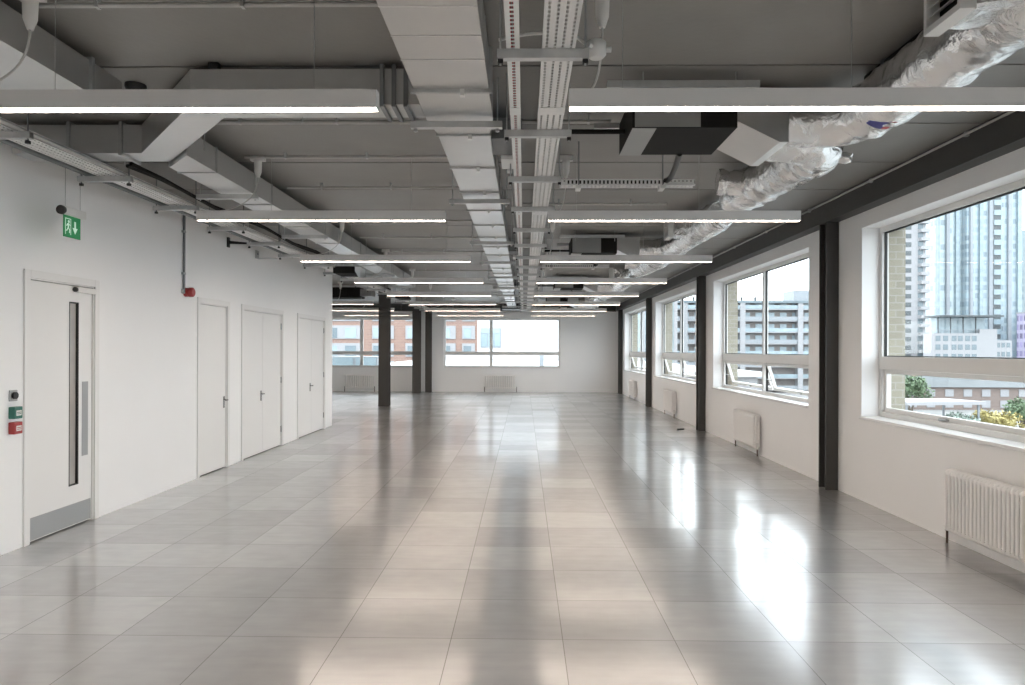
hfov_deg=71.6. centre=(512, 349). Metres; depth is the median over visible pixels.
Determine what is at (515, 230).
hanger
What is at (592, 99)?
pendant light
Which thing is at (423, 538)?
floor
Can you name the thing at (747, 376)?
flat roof annexe
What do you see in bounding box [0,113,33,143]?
hanger
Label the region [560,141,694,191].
cable tray
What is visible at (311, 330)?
door
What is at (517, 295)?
hanger
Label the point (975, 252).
glass tower
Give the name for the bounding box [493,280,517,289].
hanger
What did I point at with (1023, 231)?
glass tower
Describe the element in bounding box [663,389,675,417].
radiator
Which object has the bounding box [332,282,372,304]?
pendant light
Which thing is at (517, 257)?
hanger
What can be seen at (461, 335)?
building
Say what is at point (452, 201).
hanger
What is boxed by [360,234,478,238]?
conduit
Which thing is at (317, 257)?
pendant light
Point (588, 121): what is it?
conduit
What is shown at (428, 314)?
steel column
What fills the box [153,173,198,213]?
hanger
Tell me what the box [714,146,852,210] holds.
duct
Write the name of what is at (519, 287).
hanger
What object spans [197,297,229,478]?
door
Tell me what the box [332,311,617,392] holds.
wall
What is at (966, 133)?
conduit
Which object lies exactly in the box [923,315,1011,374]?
building
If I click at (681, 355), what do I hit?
window
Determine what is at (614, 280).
pendant light
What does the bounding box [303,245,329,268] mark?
hanger
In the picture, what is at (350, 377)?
radiator
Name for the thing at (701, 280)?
steel column
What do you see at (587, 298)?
duct
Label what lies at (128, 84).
smoke detector
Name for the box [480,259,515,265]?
hanger
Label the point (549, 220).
diffuser
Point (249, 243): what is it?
hanger
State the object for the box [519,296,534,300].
hanger
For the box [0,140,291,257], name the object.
conduit
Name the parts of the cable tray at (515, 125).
splice plate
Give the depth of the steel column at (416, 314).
25.28 m
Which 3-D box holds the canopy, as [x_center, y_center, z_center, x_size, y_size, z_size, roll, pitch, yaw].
[53.454,8.587,91.146,12.000,4.300,8.000,0,0,1]
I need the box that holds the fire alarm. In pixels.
[183,288,195,296]
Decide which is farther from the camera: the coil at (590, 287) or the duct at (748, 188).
the coil at (590, 287)
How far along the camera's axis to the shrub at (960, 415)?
88.40 m
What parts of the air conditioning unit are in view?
panel, panel, casing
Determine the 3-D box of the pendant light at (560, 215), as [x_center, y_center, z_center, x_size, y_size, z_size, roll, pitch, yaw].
[1.400,-1.405,6.173,2.180,0.569,0.068,0,0,1]
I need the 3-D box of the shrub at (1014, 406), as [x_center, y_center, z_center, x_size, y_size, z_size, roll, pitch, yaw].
[68.074,8.507,94.970,5.718,4.703,4.664,0,0,1]
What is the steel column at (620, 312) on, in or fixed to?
on the floor
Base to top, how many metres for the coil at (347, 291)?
0.311 m
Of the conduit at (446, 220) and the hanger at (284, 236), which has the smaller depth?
the hanger at (284, 236)
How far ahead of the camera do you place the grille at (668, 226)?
8.60 m
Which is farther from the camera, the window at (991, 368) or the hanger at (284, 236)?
the hanger at (284, 236)
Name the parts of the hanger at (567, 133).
threaded rod, threaded rod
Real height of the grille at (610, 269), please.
0.300 m
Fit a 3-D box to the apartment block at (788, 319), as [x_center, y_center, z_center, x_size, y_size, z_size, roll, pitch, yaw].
[60.564,-2.339,188.194,50.000,26.200,18.700,0,0,1]
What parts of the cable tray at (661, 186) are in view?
threaded rod, threaded rod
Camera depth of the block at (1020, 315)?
241.18 m
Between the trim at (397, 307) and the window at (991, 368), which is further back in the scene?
the trim at (397, 307)
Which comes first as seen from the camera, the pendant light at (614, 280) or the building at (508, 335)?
the pendant light at (614, 280)
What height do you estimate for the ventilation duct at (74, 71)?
0.221 m
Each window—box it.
[332,318,411,367]
[444,318,559,368]
[624,308,645,374]
[654,291,695,384]
[712,252,808,407]
[859,178,1024,452]
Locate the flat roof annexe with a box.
[332,355,761,393]
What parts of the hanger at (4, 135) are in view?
threaded rod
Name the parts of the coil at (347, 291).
casing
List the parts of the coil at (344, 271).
casing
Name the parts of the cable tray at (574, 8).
splice plate, splice plate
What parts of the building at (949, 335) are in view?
railing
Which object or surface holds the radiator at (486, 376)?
on the floor
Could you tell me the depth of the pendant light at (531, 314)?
23.38 m
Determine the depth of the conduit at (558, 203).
7.97 m
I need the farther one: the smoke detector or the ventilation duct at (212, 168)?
the ventilation duct at (212, 168)
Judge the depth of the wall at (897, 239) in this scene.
7.40 m
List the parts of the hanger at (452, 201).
threaded rod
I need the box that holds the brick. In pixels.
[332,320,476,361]
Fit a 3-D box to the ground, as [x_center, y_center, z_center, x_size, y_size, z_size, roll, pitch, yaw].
[102.379,11.053,148.361,640.000,0.300,540.000,0,0,1]
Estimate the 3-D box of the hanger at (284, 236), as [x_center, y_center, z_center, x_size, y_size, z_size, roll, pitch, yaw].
[-2.530,-1.524,8.642,0.550,0.360,0.041,0,0,1]
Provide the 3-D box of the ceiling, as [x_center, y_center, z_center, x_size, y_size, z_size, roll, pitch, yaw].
[-2.623,-1.804,11.501,13.570,0.200,31.314,0,0,1]
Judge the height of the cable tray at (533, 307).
0.380 m
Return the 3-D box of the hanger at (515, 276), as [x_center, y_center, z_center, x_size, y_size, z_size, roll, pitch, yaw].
[-0.198,-1.526,13.705,0.570,0.340,0.041,0,0,1]
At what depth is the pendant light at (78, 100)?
3.32 m
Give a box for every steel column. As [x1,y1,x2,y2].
[378,288,390,405]
[412,306,420,392]
[425,311,431,392]
[618,310,622,393]
[645,298,651,406]
[696,276,705,430]
[818,222,838,489]
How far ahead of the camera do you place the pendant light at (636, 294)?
14.77 m
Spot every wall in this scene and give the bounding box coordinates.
[0,142,331,555]
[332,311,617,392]
[622,147,1024,572]
[632,228,905,420]
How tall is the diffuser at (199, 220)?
0.008 m
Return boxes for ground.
[768,392,1024,442]
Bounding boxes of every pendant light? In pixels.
[0,0,378,112]
[196,155,445,221]
[300,222,470,261]
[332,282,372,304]
[332,297,393,310]
[344,313,409,315]
[354,249,482,282]
[387,269,490,295]
[409,282,496,304]
[425,291,499,310]
[437,299,502,315]
[530,299,596,315]
[531,296,606,310]
[532,283,619,304]
[534,269,638,296]
[536,249,666,283]
[540,222,712,262]
[548,155,800,221]
[568,0,1024,111]
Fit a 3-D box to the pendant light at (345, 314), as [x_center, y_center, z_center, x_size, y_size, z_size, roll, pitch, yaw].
[-4.477,-1.425,23.521,2.175,0.569,0.068,0,0,1]
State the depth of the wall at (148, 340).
7.18 m
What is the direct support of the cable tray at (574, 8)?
on the hanger at (524, 54)
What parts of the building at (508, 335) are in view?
pane, pane, pane, pane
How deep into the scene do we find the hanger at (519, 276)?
15.95 m
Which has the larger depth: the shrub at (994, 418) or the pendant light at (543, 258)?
the shrub at (994, 418)
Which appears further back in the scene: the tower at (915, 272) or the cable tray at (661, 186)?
the tower at (915, 272)
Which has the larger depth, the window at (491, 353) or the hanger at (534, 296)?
the window at (491, 353)
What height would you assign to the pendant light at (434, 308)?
0.569 m
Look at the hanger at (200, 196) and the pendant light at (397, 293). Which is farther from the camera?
the pendant light at (397, 293)
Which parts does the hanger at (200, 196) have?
threaded rod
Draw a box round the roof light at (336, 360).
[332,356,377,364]
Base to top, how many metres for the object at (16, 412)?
0.092 m
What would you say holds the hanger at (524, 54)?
hanging from the ceiling
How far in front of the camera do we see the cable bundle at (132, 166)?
6.64 m
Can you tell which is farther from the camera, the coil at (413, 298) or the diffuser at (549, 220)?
the coil at (413, 298)
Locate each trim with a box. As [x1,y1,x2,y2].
[332,304,615,311]
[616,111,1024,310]
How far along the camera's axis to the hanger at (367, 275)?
13.12 m
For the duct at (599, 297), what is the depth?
17.76 m
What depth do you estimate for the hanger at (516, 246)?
8.98 m
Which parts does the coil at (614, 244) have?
panel, casing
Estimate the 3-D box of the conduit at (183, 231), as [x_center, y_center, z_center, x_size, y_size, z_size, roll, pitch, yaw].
[-3.768,-1.173,8.142,0.032,1.050,0.060,0,0,1]
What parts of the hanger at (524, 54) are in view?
threaded rod, threaded rod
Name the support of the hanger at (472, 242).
hanging from the ceiling
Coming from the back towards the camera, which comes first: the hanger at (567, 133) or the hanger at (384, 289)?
the hanger at (384, 289)
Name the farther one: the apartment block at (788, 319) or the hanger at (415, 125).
the apartment block at (788, 319)
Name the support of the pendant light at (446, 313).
hanging from the ceiling
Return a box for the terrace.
[905,375,1024,409]
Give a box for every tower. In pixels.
[905,220,929,355]
[925,190,1021,357]
[1022,230,1024,311]
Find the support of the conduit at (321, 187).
attached to the ceiling
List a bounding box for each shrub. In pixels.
[905,375,934,410]
[944,411,980,434]
[970,409,1024,427]
[1002,396,1024,428]
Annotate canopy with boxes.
[905,398,985,419]
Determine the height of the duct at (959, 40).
0.377 m
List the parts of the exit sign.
sign blade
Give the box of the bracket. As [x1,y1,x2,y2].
[227,237,246,247]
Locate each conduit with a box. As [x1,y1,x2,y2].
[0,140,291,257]
[39,0,377,9]
[181,215,185,293]
[216,118,426,124]
[244,152,446,158]
[287,183,458,189]
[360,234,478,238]
[381,249,484,252]
[416,269,491,270]
[433,283,496,283]
[446,220,472,221]
[522,114,610,124]
[523,199,666,205]
[620,111,1014,302]
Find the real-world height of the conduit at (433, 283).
0.050 m
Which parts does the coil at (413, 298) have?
casing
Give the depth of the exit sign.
5.72 m
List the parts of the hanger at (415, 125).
threaded rod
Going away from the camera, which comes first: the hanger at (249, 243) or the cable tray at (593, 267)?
the hanger at (249, 243)
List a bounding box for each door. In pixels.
[23,269,99,546]
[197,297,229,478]
[241,304,283,460]
[297,313,325,438]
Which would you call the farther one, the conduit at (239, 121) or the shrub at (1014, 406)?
the shrub at (1014, 406)
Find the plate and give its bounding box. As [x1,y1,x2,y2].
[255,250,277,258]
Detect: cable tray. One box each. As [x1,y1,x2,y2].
[0,117,423,306]
[503,0,522,305]
[527,0,582,305]
[533,307,566,307]
[542,249,609,269]
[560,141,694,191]
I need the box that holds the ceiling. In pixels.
[0,0,1024,303]
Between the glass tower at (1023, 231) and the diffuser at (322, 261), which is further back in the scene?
the glass tower at (1023, 231)
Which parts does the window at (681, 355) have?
sill, sash, sash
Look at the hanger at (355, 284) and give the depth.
14.95 m
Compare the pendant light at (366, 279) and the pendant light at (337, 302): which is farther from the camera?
the pendant light at (337, 302)
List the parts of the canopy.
post, post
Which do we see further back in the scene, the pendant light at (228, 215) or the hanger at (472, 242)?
the hanger at (472, 242)
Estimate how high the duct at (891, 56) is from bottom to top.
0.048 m
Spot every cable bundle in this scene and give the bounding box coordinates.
[1,127,375,286]
[126,162,323,254]
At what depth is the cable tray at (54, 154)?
5.71 m
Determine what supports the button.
attached to the wall at (148, 340)
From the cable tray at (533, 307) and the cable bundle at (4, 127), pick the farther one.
the cable tray at (533, 307)
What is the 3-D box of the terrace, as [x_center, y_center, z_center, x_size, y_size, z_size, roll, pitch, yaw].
[91.150,7.365,133.541,43.000,7.000,11.200,0,0,1]
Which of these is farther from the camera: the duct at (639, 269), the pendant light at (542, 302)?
the pendant light at (542, 302)
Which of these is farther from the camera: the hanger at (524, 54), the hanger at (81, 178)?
the hanger at (81, 178)
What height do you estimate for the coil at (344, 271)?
0.530 m
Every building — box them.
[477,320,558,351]
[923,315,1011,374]
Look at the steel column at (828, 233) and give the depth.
7.94 m
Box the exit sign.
[56,168,85,239]
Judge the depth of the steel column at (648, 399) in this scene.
19.54 m
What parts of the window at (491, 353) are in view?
sill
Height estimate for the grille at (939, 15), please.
0.300 m
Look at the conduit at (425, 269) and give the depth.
14.88 m
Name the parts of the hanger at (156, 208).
threaded rod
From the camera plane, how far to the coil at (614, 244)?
10.19 m
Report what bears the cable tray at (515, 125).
on the hanger at (517, 266)
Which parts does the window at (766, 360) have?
sash, sill, sash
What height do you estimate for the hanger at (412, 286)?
0.360 m
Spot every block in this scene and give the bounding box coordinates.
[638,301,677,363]
[677,290,808,391]
[1016,312,1024,357]
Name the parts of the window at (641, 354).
sill, sash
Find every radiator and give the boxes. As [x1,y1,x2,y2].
[344,375,374,391]
[484,375,516,391]
[628,379,636,396]
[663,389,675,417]
[733,409,759,455]
[943,468,1024,563]
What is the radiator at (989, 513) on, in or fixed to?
on the floor
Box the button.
[9,390,18,400]
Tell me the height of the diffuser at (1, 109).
0.008 m
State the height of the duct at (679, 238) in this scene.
0.379 m
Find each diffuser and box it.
[0,108,376,110]
[199,220,444,220]
[322,261,400,261]
[549,220,611,220]
[570,106,1024,109]
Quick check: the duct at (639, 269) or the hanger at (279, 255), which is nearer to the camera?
the hanger at (279, 255)
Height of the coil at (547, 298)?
0.385 m
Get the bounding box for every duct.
[0,1,121,89]
[12,62,424,164]
[169,138,414,286]
[376,0,522,309]
[578,291,606,307]
[597,291,623,299]
[598,268,644,291]
[625,262,672,276]
[640,200,733,254]
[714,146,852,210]
[784,0,1024,148]
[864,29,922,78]
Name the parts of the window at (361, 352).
sill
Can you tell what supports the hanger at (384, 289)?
hanging from the ceiling
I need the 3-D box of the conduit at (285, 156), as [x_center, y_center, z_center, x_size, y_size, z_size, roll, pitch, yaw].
[-1.255,-1.674,6.121,2.120,0.050,0.032,0,0,1]
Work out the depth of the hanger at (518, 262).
13.63 m
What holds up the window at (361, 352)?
in the wall at (588, 344)
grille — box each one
[609,268,612,277]
[664,222,672,239]
[924,0,976,36]
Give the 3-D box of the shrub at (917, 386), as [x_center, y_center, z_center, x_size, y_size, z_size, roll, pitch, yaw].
[67.835,7.425,121.169,8.124,6.825,5.624,0,0,1]
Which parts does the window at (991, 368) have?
sill, sash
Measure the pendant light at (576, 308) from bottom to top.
0.569 m
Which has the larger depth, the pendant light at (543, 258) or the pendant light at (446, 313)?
the pendant light at (446, 313)
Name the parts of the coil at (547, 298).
panel, casing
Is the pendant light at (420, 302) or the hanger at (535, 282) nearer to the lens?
the hanger at (535, 282)
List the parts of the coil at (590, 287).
panel, casing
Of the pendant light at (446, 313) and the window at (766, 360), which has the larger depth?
the pendant light at (446, 313)
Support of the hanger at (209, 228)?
hanging from the ceiling
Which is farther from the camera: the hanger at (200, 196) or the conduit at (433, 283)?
the conduit at (433, 283)
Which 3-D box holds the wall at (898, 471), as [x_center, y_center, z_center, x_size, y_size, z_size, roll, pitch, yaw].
[3.801,-0.057,11.165,0.200,3.250,30.450,0,0,1]
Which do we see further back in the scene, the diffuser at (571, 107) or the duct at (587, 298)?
the duct at (587, 298)
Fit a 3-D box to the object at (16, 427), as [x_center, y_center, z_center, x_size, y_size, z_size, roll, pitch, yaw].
[-3.807,0.597,5.442,0.054,0.092,0.090,0,0,1]
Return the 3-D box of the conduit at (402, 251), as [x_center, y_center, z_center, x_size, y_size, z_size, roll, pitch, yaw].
[-1.160,-1.674,12.011,2.120,0.050,0.032,0,0,1]
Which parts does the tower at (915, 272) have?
balcony door, balcony door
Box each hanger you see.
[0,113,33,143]
[77,161,133,185]
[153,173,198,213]
[196,172,258,200]
[206,200,245,233]
[247,224,280,247]
[278,233,307,259]
[282,227,327,239]
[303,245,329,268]
[340,262,361,281]
[354,283,374,287]
[366,269,394,276]
[366,283,385,291]
[388,283,413,287]
[410,78,501,132]
[449,170,509,206]
[470,221,513,246]
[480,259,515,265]
[487,264,516,279]
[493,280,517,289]
[497,0,588,65]
[497,290,518,296]
[504,73,571,141]
[508,141,560,185]
[511,170,554,213]
[513,196,549,234]
[514,216,546,248]
[516,232,543,260]
[516,248,541,269]
[517,259,539,277]
[518,262,538,283]
[518,286,537,288]
[519,276,536,292]
[519,282,535,296]
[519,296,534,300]
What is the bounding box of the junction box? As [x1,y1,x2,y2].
[498,31,611,60]
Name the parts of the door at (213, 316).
lever handle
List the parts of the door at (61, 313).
kick plate, vision panel, push plate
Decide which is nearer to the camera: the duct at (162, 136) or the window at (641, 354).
the duct at (162, 136)
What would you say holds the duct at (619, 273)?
attached to the coil at (590, 287)
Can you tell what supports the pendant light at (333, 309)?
hanging from the ceiling
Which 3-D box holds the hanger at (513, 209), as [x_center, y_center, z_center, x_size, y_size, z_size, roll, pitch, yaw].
[0.193,-1.484,6.670,0.410,0.420,0.041,0,0,1]
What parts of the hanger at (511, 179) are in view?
threaded rod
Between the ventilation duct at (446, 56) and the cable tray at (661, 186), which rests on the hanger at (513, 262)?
the ventilation duct at (446, 56)
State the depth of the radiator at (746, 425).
10.84 m
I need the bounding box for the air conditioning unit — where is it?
[568,71,788,183]
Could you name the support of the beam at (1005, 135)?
attached to the wall at (898, 471)
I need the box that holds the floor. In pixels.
[0,391,1024,684]
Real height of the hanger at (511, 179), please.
0.420 m
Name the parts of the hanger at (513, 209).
threaded rod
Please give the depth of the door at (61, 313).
6.01 m
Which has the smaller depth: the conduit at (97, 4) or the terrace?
the conduit at (97, 4)
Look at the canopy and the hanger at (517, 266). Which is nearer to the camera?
the hanger at (517, 266)
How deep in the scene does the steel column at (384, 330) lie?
19.49 m
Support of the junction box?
attached to the hanger at (524, 54)
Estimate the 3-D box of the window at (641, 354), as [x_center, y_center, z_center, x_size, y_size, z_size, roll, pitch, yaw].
[4.064,-0.276,22.587,0.412,1.990,4.420,0,0,1]
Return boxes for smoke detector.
[124,81,146,88]
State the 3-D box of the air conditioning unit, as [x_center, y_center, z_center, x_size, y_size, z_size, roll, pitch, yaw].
[1.065,-1.499,5.062,1.355,0.385,1.537,0,0,1]
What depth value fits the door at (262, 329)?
10.64 m
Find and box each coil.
[332,285,374,298]
[333,262,365,277]
[395,284,415,300]
[537,274,597,291]
[540,296,577,307]
[545,231,639,266]
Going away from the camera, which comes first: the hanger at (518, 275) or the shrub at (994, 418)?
the hanger at (518, 275)
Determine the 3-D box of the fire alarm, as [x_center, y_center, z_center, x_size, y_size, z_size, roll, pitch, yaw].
[-3.735,-0.668,8.212,0.100,0.110,0.110,0,0,1]
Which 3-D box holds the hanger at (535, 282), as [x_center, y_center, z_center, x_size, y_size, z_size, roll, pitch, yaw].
[0.363,-1.484,17.136,0.410,0.420,0.041,0,0,1]
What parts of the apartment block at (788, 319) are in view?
balustrade, balustrade, balustrade, balustrade, balustrade, balustrade, balustrade, balustrade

